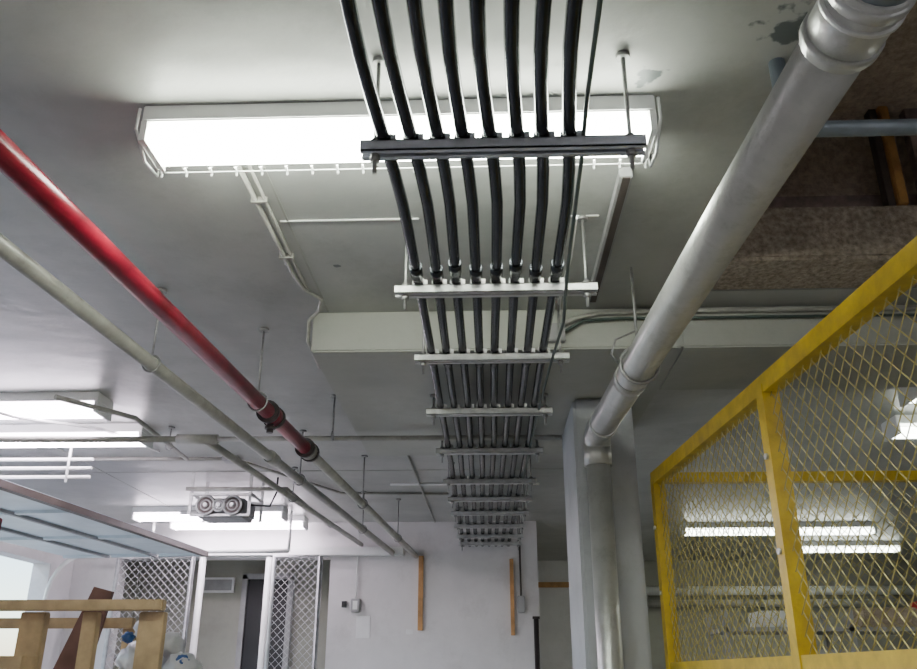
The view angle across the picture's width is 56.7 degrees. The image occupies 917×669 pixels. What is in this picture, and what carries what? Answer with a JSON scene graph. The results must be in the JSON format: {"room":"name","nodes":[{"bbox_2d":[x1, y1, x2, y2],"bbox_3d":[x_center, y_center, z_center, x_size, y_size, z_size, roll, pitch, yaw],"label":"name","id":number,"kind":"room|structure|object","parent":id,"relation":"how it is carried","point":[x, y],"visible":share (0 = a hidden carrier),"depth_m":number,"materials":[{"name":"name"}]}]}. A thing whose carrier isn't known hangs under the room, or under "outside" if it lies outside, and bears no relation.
{"room":"basement storage room","nodes":[
{"label":"basement storage room","id":0,"kind":"room"},
{"bbox_2d":[0,541,73,668],"bbox_3d":[-3.631,1.619,3.802,0.150,2.730,13.000,-1,-22,2],"label":"wall","id":1,"kind":"structure","parent":0,"point":[45,564],"depth_m":7.15,"materials":[{"name":"white paint"}]},
{"bbox_2d":[0,478,208,558],"bbox_3d":[-2.767,1.046,4.990,1.195,0.050,3.750,-2,-22,6],"label":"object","id":2,"kind":"structure","parent":1,"relation":"in","point":[33,519],"depth_m":5.63,"materials":[{"name":"metal"}]},
{"bbox_2d":[203,577,234,592],"bbox_3d":[-2.301,2.406,8.160,0.300,0.140,0.034,-1,-22,2],"label":"air vent","id":3,"kind":"object","parent":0,"point":[211,584],"depth_m":8.14,"materials":[{"name":"white metal"}]},
{"bbox_2d":[112,560,330,668],"bbox_3d":[-2.060,3.148,7.608,2.300,2.730,0.690,-1,-22,2],"label":"wall","id":4,"kind":"structure","parent":0,"point":[219,618],"depth_m":8.10,"materials":[{"name":"white paint"}]},
{"bbox_2d":[234,573,294,668],"bbox_3d":[-1.818,3.387,7.706,0.490,2.360,0.112,-1,-22,2],"label":"door","id":5,"kind":"structure","parent":4,"relation":"in","point":[248,636],"depth_m":7.99,"materials":[{"name":"grey metal"}]},
{"bbox_2d":[58,521,540,668],"bbox_3d":[-1.365,2.982,7.195,4.120,2.730,0.150,-1,-22,2],"label":"wall","id":6,"kind":"structure","parent":0,"point":[467,612],"depth_m":7.38,"materials":[{"name":"white paint"}]},
{"bbox_2d":[157,547,403,556],"bbox_3d":[-1.704,1.920,7.500,2.450,0.070,0.100,-1,-22,2],"label":"trim","id":7,"kind":"structure","parent":6,"relation":"attached to","point":[310,551],"depth_m":7.44,"materials":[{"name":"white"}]},
{"bbox_2d":[341,522,360,611],"bbox_3d":[-0.929,2.029,7.450,0.160,0.770,0.056,-1,-22,2],"label":"electrical outlet box","id":8,"kind":"object","parent":6,"relation":"attached to","point":[355,603],"visible":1,"depth_m":7.32,"materials":[{"name":"grey plastic"}]},
{"bbox_2d":[356,616,369,637],"bbox_3d":[-0.818,2.506,7.282,0.120,0.180,0.006,-1,-22,2],"label":"paper notice","id":9,"kind":"object","parent":6,"relation":"attached to","point":[362,622],"visible":1,"depth_m":7.28,"materials":[{"name":"white paper"}]},
{"bbox_2d":[417,556,423,630],"bbox_3d":[-0.328,2.236,7.361,0.042,0.620,0.025,-1,-22,2],"label":"wall strip","id":10,"kind":"object","parent":6,"relation":"attached to","point":[421,558],"visible":1,"depth_m":7.35,"materials":[{"name":"brown wood"}]},
{"bbox_2d":[509,559,514,634],"bbox_3d":[0.462,2.258,7.322,0.033,0.630,0.025,-1,-22,2],"label":"wall strip","id":11,"kind":"object","parent":6,"relation":"attached to","point":[510,560],"visible":1,"depth_m":7.31,"materials":[{"name":"brown wood"}]},
{"bbox_2d":[517,545,524,612],"bbox_3d":[0.538,2.099,7.370,0.065,0.600,0.050,-1,-22,2],"label":"conduit","id":12,"kind":"object","parent":6,"relation":"attached to","point":[520,599],"visible":0.97,"depth_m":7.28,"materials":[{"name":"grey plastic"}]},
{"bbox_2d":[532,616,539,668],"bbox_3d":[0.660,3.292,6.880,0.060,1.920,0.061,-1,-22,2],"label":"downpipe","id":13,"kind":"object","parent":6,"relation":"attached to","point":[536,618],"visible":1,"depth_m":7.14,"materials":[{"name":"metal"}]},
{"bbox_2d":[0,0,916,560],"bbox_3d":[0.891,0.177,4.208,9.200,0.250,13.300,-1,-22,2],"label":"ceiling","id":14,"kind":"structure","parent":0,"point":[76,76],"depth_m":2.64,"materials":[{"name":"paint"}]},
{"bbox_2d":[0,447,93,481],"bbox_3d":[-2.595,0.695,4.789,1.080,0.280,0.025,0,-22,1],"label":"rack","id":15,"kind":"object","parent":14,"relation":"hanging from","point":[66,476],"visible":0.85,"depth_m":4.75,"materials":[{"name":"white metal"}]},
{"bbox_2d":[0,392,113,421],"bbox_3d":[-2.349,0.363,4.203,1.220,0.100,0.180,-1,-22,2],"label":"fluorescent light fixture","id":16,"kind":"object","parent":14,"relation":"attached to","point":[39,405],"visible":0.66,"depth_m":4.13,"materials":[{"name":"white metal"}]},
{"bbox_2d":[0,423,153,435],"bbox_3d":[-2.017,0.450,4.418,0.816,0.100,0.232,-1,-22,2],"label":"fluorescent light fixture","id":17,"kind":"object","parent":14,"relation":"attached to","point":[132,429],"depth_m":4.65,"materials":[{"name":"white metal"}]},
{"bbox_2d":[0,442,153,448],"bbox_3d":[-2.104,0.570,4.718,0.891,0.100,0.139,-1,-22,2],"label":"fluorescent light fixture","id":18,"kind":"object","parent":14,"relation":"attached to","point":[149,445],"depth_m":4.73,"materials":[{"name":"white metal"}]},
{"bbox_2d":[131,506,201,522],"bbox_3d":[-2.311,1.376,6.725,0.700,0.100,0.698,-1,-22,2],"label":"fluorescent light fixture","id":19,"kind":"object","parent":14,"relation":"attached to","point":[139,514],"depth_m":6.92,"materials":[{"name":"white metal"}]},
{"bbox_2d":[54,394,330,527],"bbox_3d":[-1.426,0.869,5.363,0.694,0.173,3.307,-1,-22,2],"label":"pipe","id":20,"kind":"object","parent":14,"relation":"attached to","point":[138,420],"visible":0.94,"depth_m":4.57,"materials":[{"name":"grey metal"}]},
{"bbox_2d":[0,233,394,555],"bbox_3d":[-0.951,0.396,3.997,0.069,0.314,7.656,-2,-22,5],"label":"pipe","id":21,"kind":"object","parent":14,"relation":"hanging from","point":[10,253],"visible":0.97,"depth_m":2.92,"materials":[{"name":"grey metal"}]},
{"bbox_2d":[0,129,417,557],"bbox_3d":[-0.710,0.421,3.978,0.092,0.375,7.651,-2,-22,5],"label":"pipe","id":22,"kind":"object","parent":14,"relation":"hanging from","point":[16,166],"visible":1,"depth_m":2.35,"materials":[{"name":"metal"}]},
{"bbox_2d":[180,473,278,523],"bbox_3d":[-1.596,1.130,5.851,0.695,0.295,0.360,-1,-22,2],"label":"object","id":23,"kind":"object","parent":14,"relation":"attached to","point":[232,508],"visible":0.98,"depth_m":5.70,"materials":[{"name":"grey metal"}]},
{"bbox_2d":[169,515,308,530],"bbox_3d":[-1.902,1.641,7.383,1.170,0.100,0.180,-1,-22,2],"label":"fluorescent light fixture","id":24,"kind":"object","parent":14,"relation":"attached to","point":[298,521],"visible":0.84,"depth_m":7.32,"materials":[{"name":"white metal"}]},
{"bbox_2d":[134,101,373,177],"label":"fluorescent light fixture","id":25,"kind":"object","parent":14,"relation":"attached to","point":[262,133],"depth_m":2.04,"materials":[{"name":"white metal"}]},
{"bbox_2d":[0,411,538,522],"bbox_3d":[-1.301,0.849,5.385,4.559,0.119,2.297,16,-27,-35],"label":"conduit","id":26,"kind":"object","parent":14,"relation":"attached to","point":[222,458],"visible":0.59,"depth_m":5.35,"materials":[{"name":"white metal"}]},
{"bbox_2d":[253,506,287,521],"bbox_3d":[-1.491,1.368,6.705,0.389,0.100,0.671,-1,-22,2],"label":"fluorescent light fixture","id":27,"kind":"object","parent":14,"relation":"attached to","point":[273,512],"depth_m":6.89,"materials":[{"name":"white metal"}]},
{"bbox_2d":[235,164,322,368],"bbox_3d":[-0.546,-0.170,2.828,0.086,0.136,1.321,-1,-22,2],"label":"conduit","id":28,"kind":"object","parent":14,"relation":"attached to","point":[257,201],"visible":0.87,"depth_m":2.66,"materials":[{"name":"grey metal"}]},
{"bbox_2d":[0,395,561,546],"bbox_3d":[-1.415,1.087,5.826,3.961,0.234,3.687,-1,-22,2],"label":"pipe","id":29,"kind":"object","parent":14,"relation":"attached to","point":[212,441],"visible":0.97,"depth_m":4.15,"materials":[{"name":"grey metal"}]},
{"bbox_2d":[0,167,598,506],"bbox_3d":[-1.313,0.268,4.094,4.300,0.004,7.300,-1,-22,2],"label":"strip","id":30,"kind":"object","parent":14,"relation":"attached to","point":[383,219],"depth_m":2.82,"materials":[{"name":"white metal"}]},
{"bbox_2d":[426,393,552,425],"bbox_3d":[0.131,0.320,3.619,0.535,0.136,0.040,-1,-22,2],"label":"hanger","id":31,"kind":"object","parent":14,"relation":"hanging from","point":[545,411],"visible":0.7,"depth_m":3.60,"materials":[{"name":"metal"}]},
{"bbox_2d":[443,455,535,491],"bbox_3d":[0.180,0.764,4.938,0.535,0.296,0.040,-1,-22,2],"label":"hanger","id":32,"kind":"object","parent":14,"relation":"hanging from","point":[515,480],"visible":0.72,"depth_m":4.89,"materials":[{"name":"metal"}]},
{"bbox_2d":[436,440,543,462],"bbox_3d":[0.155,0.574,4.250,0.535,0.136,0.040,-1,-22,2],"label":"hanger","id":33,"kind":"object","parent":14,"relation":"hanging from","point":[536,450],"visible":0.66,"depth_m":4.23,"materials":[{"name":"metal"}]},
{"bbox_2d":[448,462,531,508],"bbox_3d":[0.199,0.961,5.429,0.535,0.296,0.040,-1,-22,2],"label":"hanger","id":34,"kind":"object","parent":14,"relation":"hanging from","point":[526,498],"visible":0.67,"depth_m":5.38,"materials":[{"name":"metal"}]},
{"bbox_2d":[451,484,528,521],"bbox_3d":[0.216,1.148,5.893,0.535,0.296,0.040,-1,-22,2],"label":"hanger","id":35,"kind":"object","parent":14,"relation":"hanging from","point":[493,512],"visible":0.7,"depth_m":5.84,"materials":[{"name":"metal"}]},
{"bbox_2d":[454,494,525,533],"bbox_3d":[0.236,1.353,6.403,0.535,0.296,0.040,-1,-22,2],"label":"hanger","id":36,"kind":"object","parent":14,"relation":"hanging from","point":[521,525],"visible":0.73,"depth_m":6.35,"materials":[{"name":"metal"}]},
{"bbox_2d":[458,515,521,550],"bbox_3d":[0.268,1.688,7.238,0.535,0.296,0.040,-1,-22,2],"label":"hanger","id":37,"kind":"object","parent":14,"relation":"hanging from","point":[464,543],"visible":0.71,"depth_m":7.19,"materials":[{"name":"metal"}]},
{"bbox_2d":[457,506,523,543],"bbox_3d":[0.254,1.539,6.867,0.535,0.296,0.040,-1,-22,2],"label":"hanger","id":38,"kind":"object","parent":14,"relation":"hanging from","point":[519,535],"visible":0.72,"depth_m":6.82,"materials":[{"name":"metal"}]},
{"bbox_2d":[414,296,569,374],"bbox_3d":[0.117,0.000,3.037,0.545,0.296,0.040,-1,-22,2],"label":"hanger","id":39,"kind":"object","parent":14,"relation":"hanging from","point":[560,357],"visible":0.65,"depth_m":2.99,"materials":[{"name":"metal"}]},
{"bbox_2d":[394,214,597,309],"bbox_3d":[0.108,-0.213,2.508,0.587,0.296,0.040,-1,-22,2],"label":"hanger","id":40,"kind":"object","parent":14,"relation":"hanging from","point":[585,288],"visible":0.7,"depth_m":2.46,"materials":[{"name":"metal"}]},
{"bbox_2d":[360,49,646,173],"bbox_3d":[0.093,-0.481,1.840,0.602,0.296,0.040,-1,-22,2],"label":"hanger","id":41,"kind":"object","parent":14,"relation":"hanging from","point":[631,145],"visible":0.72,"depth_m":1.80,"materials":[{"name":"black metal"}]},
{"bbox_2d":[339,0,582,546],"bbox_3d":[0.127,0.468,4.035,0.464,0.037,7.440,-1,-22,2],"label":"bundle","id":42,"kind":"object","parent":41,"relation":"on","point":[446,8],"visible":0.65,"depth_m":1.97,"materials":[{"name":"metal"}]},
{"bbox_2d":[523,0,602,477],"bbox_3d":[0.326,-0.060,2.869,0.085,0.260,4.700,-1,-22,2],"label":"ground wire","id":43,"kind":"object","parent":42,"relation":"attached to","point":[599,2],"visible":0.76,"depth_m":2.02,"materials":[{"name":"black rubber"}]},
{"bbox_2d":[589,167,632,301],"bbox_3d":[0.467,-0.285,2.674,0.035,0.037,0.820,-1,-22,2],"label":"channel","id":44,"kind":"object","parent":14,"relation":"attached to","point":[621,188],"depth_m":2.53,"materials":[{"name":"grey metal"}]},
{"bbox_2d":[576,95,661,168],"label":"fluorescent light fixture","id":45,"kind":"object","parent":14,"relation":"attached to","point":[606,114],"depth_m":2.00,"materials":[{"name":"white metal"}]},
{"bbox_2d":[680,522,774,536],"bbox_3d":[2.352,1.651,7.408,0.937,0.100,0.749,-1,-22,2],"label":"fluorescent light fixture","id":46,"kind":"object","parent":14,"relation":"attached to","point":[748,525],"depth_m":7.64,"materials":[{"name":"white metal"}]},
{"bbox_2d":[548,305,916,342],"bbox_3d":[1.613,-0.049,3.109,2.580,0.129,0.034,-1,-22,2],"label":"conduit","id":47,"kind":"object","parent":14,"relation":"attached to","point":[554,328],"visible":0.55,"depth_m":3.14,"materials":[{"name":"grey metal"}]},
{"bbox_2d":[658,305,916,389],"bbox_3d":[3.071,0.038,3.313,4.480,0.160,0.510,-1,-22,2],"label":"ceiling beam","id":48,"kind":"structure","parent":14,"relation":"attached to","point":[732,353],"depth_m":3.17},
{"bbox_2d":[713,205,916,289],"bbox_3d":[1.844,-0.307,2.938,1.900,0.200,0.250,-1,-22,2],"label":"ceiling beam","id":49,"kind":"structure","parent":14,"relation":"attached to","point":[790,247],"depth_m":2.85,"materials":[{"name":"brown concrete"}]},
{"bbox_2d":[864,106,916,205],"bbox_3d":[1.563,-0.617,2.970,0.195,0.400,0.060,-1,-22,2],"label":"timber post","id":50,"kind":"object","parent":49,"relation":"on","point":[889,174],"visible":0.8,"depth_m":2.96,"materials":[{"name":"brown wood"}]},
{"bbox_2d":[799,522,876,535],"bbox_3d":[3.279,1.642,7.385,0.867,0.100,0.733,-1,-22,2],"label":"fluorescent light fixture","id":51,"kind":"object","parent":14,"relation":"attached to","point":[835,531],"depth_m":7.61,"materials":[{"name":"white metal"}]},
{"bbox_2d":[776,541,901,552],"bbox_3d":[3.920,2.198,8.770,1.200,0.100,0.180,-1,-22,2],"label":"fluorescent light fixture","id":52,"kind":"object","parent":14,"relation":"attached to","point":[841,544],"visible":0.41,"depth_m":8.70,"materials":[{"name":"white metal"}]},
{"bbox_2d":[768,57,916,136],"bbox_3d":[1.676,-0.806,1.953,1.958,0.809,0.058,-1,-22,2],"label":"pipe","id":53,"kind":"object","parent":14,"relation":"attached to","point":[873,127],"visible":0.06,"depth_m":1.82,"materials":[{"name":"grey metal"}]},
{"bbox_2d":[768,1,916,207],"bbox_3d":[1.802,-1.046,1.969,2.000,0.450,2.700,-1,-22,2],"label":"ceiling recess","id":54,"kind":"structure","parent":14,"relation":"attached to","point":[833,171],"depth_m":3.04,"materials":[{"name":"brown concrete"}]},
{"bbox_2d":[881,415,916,441],"bbox_3d":[2.932,0.495,4.531,1.250,0.100,0.180,-1,-22,2],"label":"fluorescent light fixture","id":55,"kind":"object","parent":14,"relation":"attached to","point":[904,424],"visible":0.85,"depth_m":4.50,"materials":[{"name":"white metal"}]},
{"bbox_2d":[897,387,916,406],"bbox_3d":[2.709,0.255,3.935,1.250,0.100,0.180,-1,-22,2],"label":"fluorescent light fixture","id":56,"kind":"object","parent":14,"relation":"attached to","point":[912,392],"visible":0.49,"depth_m":3.97,"materials":[{"name":"white metal"}]},
{"bbox_2d":[311,308,681,455],"bbox_3d":[0.165,0.283,3.924,1.375,0.160,1.620,-1,-22,2],"label":"ceiling beam","id":57,"kind":"structure","parent":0,"point":[366,358],"depth_m":3.38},
{"bbox_2d":[537,559,916,668],"bbox_3d":[1.124,4.003,9.736,8.900,2.730,0.180,-1,-22,2],"label":"wall","id":58,"kind":"structure","parent":0,"point":[554,603],"depth_m":9.93,"materials":[{"name":"white paint"}]},
{"bbox_2d":[538,582,568,587],"bbox_3d":[1.145,2.957,10.043,0.450,0.060,0.030,-1,-22,2],"label":"wall strip","id":59,"kind":"object","parent":58,"relation":"attached to","point":[540,584],"visible":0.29,"depth_m":10.03,"materials":[{"name":"brown wood"}]},
{"bbox_2d":[646,585,916,608],"bbox_3d":[3.617,3.049,9.868,3.900,0.260,0.170,-1,-22,2],"label":"pipe","id":60,"kind":"object","parent":58,"relation":"attached to","point":[653,590],"visible":0.36,"depth_m":9.80,"materials":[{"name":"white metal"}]},
{"bbox_3d":[0.891,2.896,3.116,9.200,0.150,13.300,-1,-22,2],"label":"floor","id":61,"kind":"structure","parent":0,"visible":0},
{"bbox_2d":[0,599,167,668],"bbox_3d":[-1.534,1.798,2.852,1.300,1.690,0.800,-1,-22,2],"label":"wooden frame","id":62,"kind":"object","parent":61,"relation":"on","point":[32,627],"visible":0.91,"depth_m":2.87,"materials":[{"name":"brown wood"}]},
{"bbox_2d":[53,587,113,668],"bbox_3d":[-1.534,1.285,3.338,0.240,0.575,0.120,-1,-22,2],"label":"board","id":63,"kind":"object","parent":62,"relation":"in","point":[67,658],"visible":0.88,"depth_m":3.38,"materials":[{"name":"brown wood"}]},
{"bbox_2d":[115,621,202,668],"bbox_3d":[-1.103,1.286,3.183,0.414,0.468,0.266,-8,-23,18],"label":"plastic bags","id":64,"kind":"object","parent":62,"relation":"in","point":[174,657],"visible":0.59,"depth_m":3.18,"materials":[{"name":"translucent white-grey plastic"},{"name":"blue plastic"}]},
{"bbox_2d":[100,556,195,668],"bbox_3d":[-2.642,3.058,6.982,0.703,2.431,0.042,-1,-22,2],"label":"gate","id":65,"kind":"object","parent":61,"relation":"on","point":[193,559],"visible":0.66,"depth_m":7.31,"materials":[{"name":"metal"}]},
{"bbox_2d":[41,511,292,611],"bbox_3d":[-2.385,2.759,6.639,2.000,2.730,0.036,-1,-22,2],"label":"door track","id":66,"kind":"object","parent":61,"relation":"on","point":[211,551],"visible":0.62,"depth_m":6.99,"materials":[{"name":"white metal"}]},
{"bbox_2d":[189,557,206,658],"bbox_3d":[-2.249,3.088,7.041,0.060,2.420,0.060,-1,-22,2],"label":"gate post","id":67,"kind":"object","parent":61,"relation":"on","point":[202,563],"visible":0.92,"depth_m":7.32,"materials":[{"name":"white metal"}]},
{"bbox_2d":[257,557,272,668],"bbox_3d":[-1.660,3.080,7.022,0.060,2.420,0.060,-1,-22,2],"label":"gate post","id":68,"kind":"object","parent":61,"relation":"on","point":[269,560],"visible":0.85,"depth_m":7.27,"materials":[{"name":"white metal"}]},
{"bbox_2d":[264,554,322,668],"bbox_3d":[-1.393,3.034,6.922,0.444,2.431,0.042,-1,-22,2],"label":"gate","id":69,"kind":"object","parent":61,"relation":"on","point":[275,556],"visible":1,"depth_m":7.19,"materials":[{"name":"metal"}]},
{"bbox_2d":[562,399,651,668],"bbox_3d":[0.634,1.581,3.492,0.255,2.570,0.600,-1,-22,2],"label":"concrete column","id":70,"kind":"structure","parent":61,"relation":"on","point":[636,646],"depth_m":3.51,"materials":[{"name":"paint"}]},
{"bbox_2d":[583,0,916,668],"bbox_3d":[0.587,0.839,1.874,0.168,2.741,2.894,1,-22,-2],"label":"drain pipe","id":71,"kind":"object","parent":61,"relation":"on","point":[839,39],"visible":1,"depth_m":1.76,"materials":[{"name":"silver metal"}]},
{"bbox_2d":[650,236,916,668],"bbox_3d":[1.764,1.161,1.984,2.084,2.225,2.370,-1,-22,2],"label":"cage","id":72,"kind":"object","parent":61,"relation":"on","point":[895,277],"visible":1,"depth_m":2.27,"materials":[{"name":"paint"}]},
{"bbox_2d":[705,601,916,659],"bbox_3d":[2.862,2.952,6.113,1.840,1.980,0.540,-1,-22,2],"label":"metal shelving rack","id":73,"kind":"object","parent":61,"relation":"on","point":[865,613],"visible":0.47,"depth_m":6.25,"materials":[{"name":"grey metal"},{"name":"brown cardboard"},{"name":"red plastic"}]}
]}

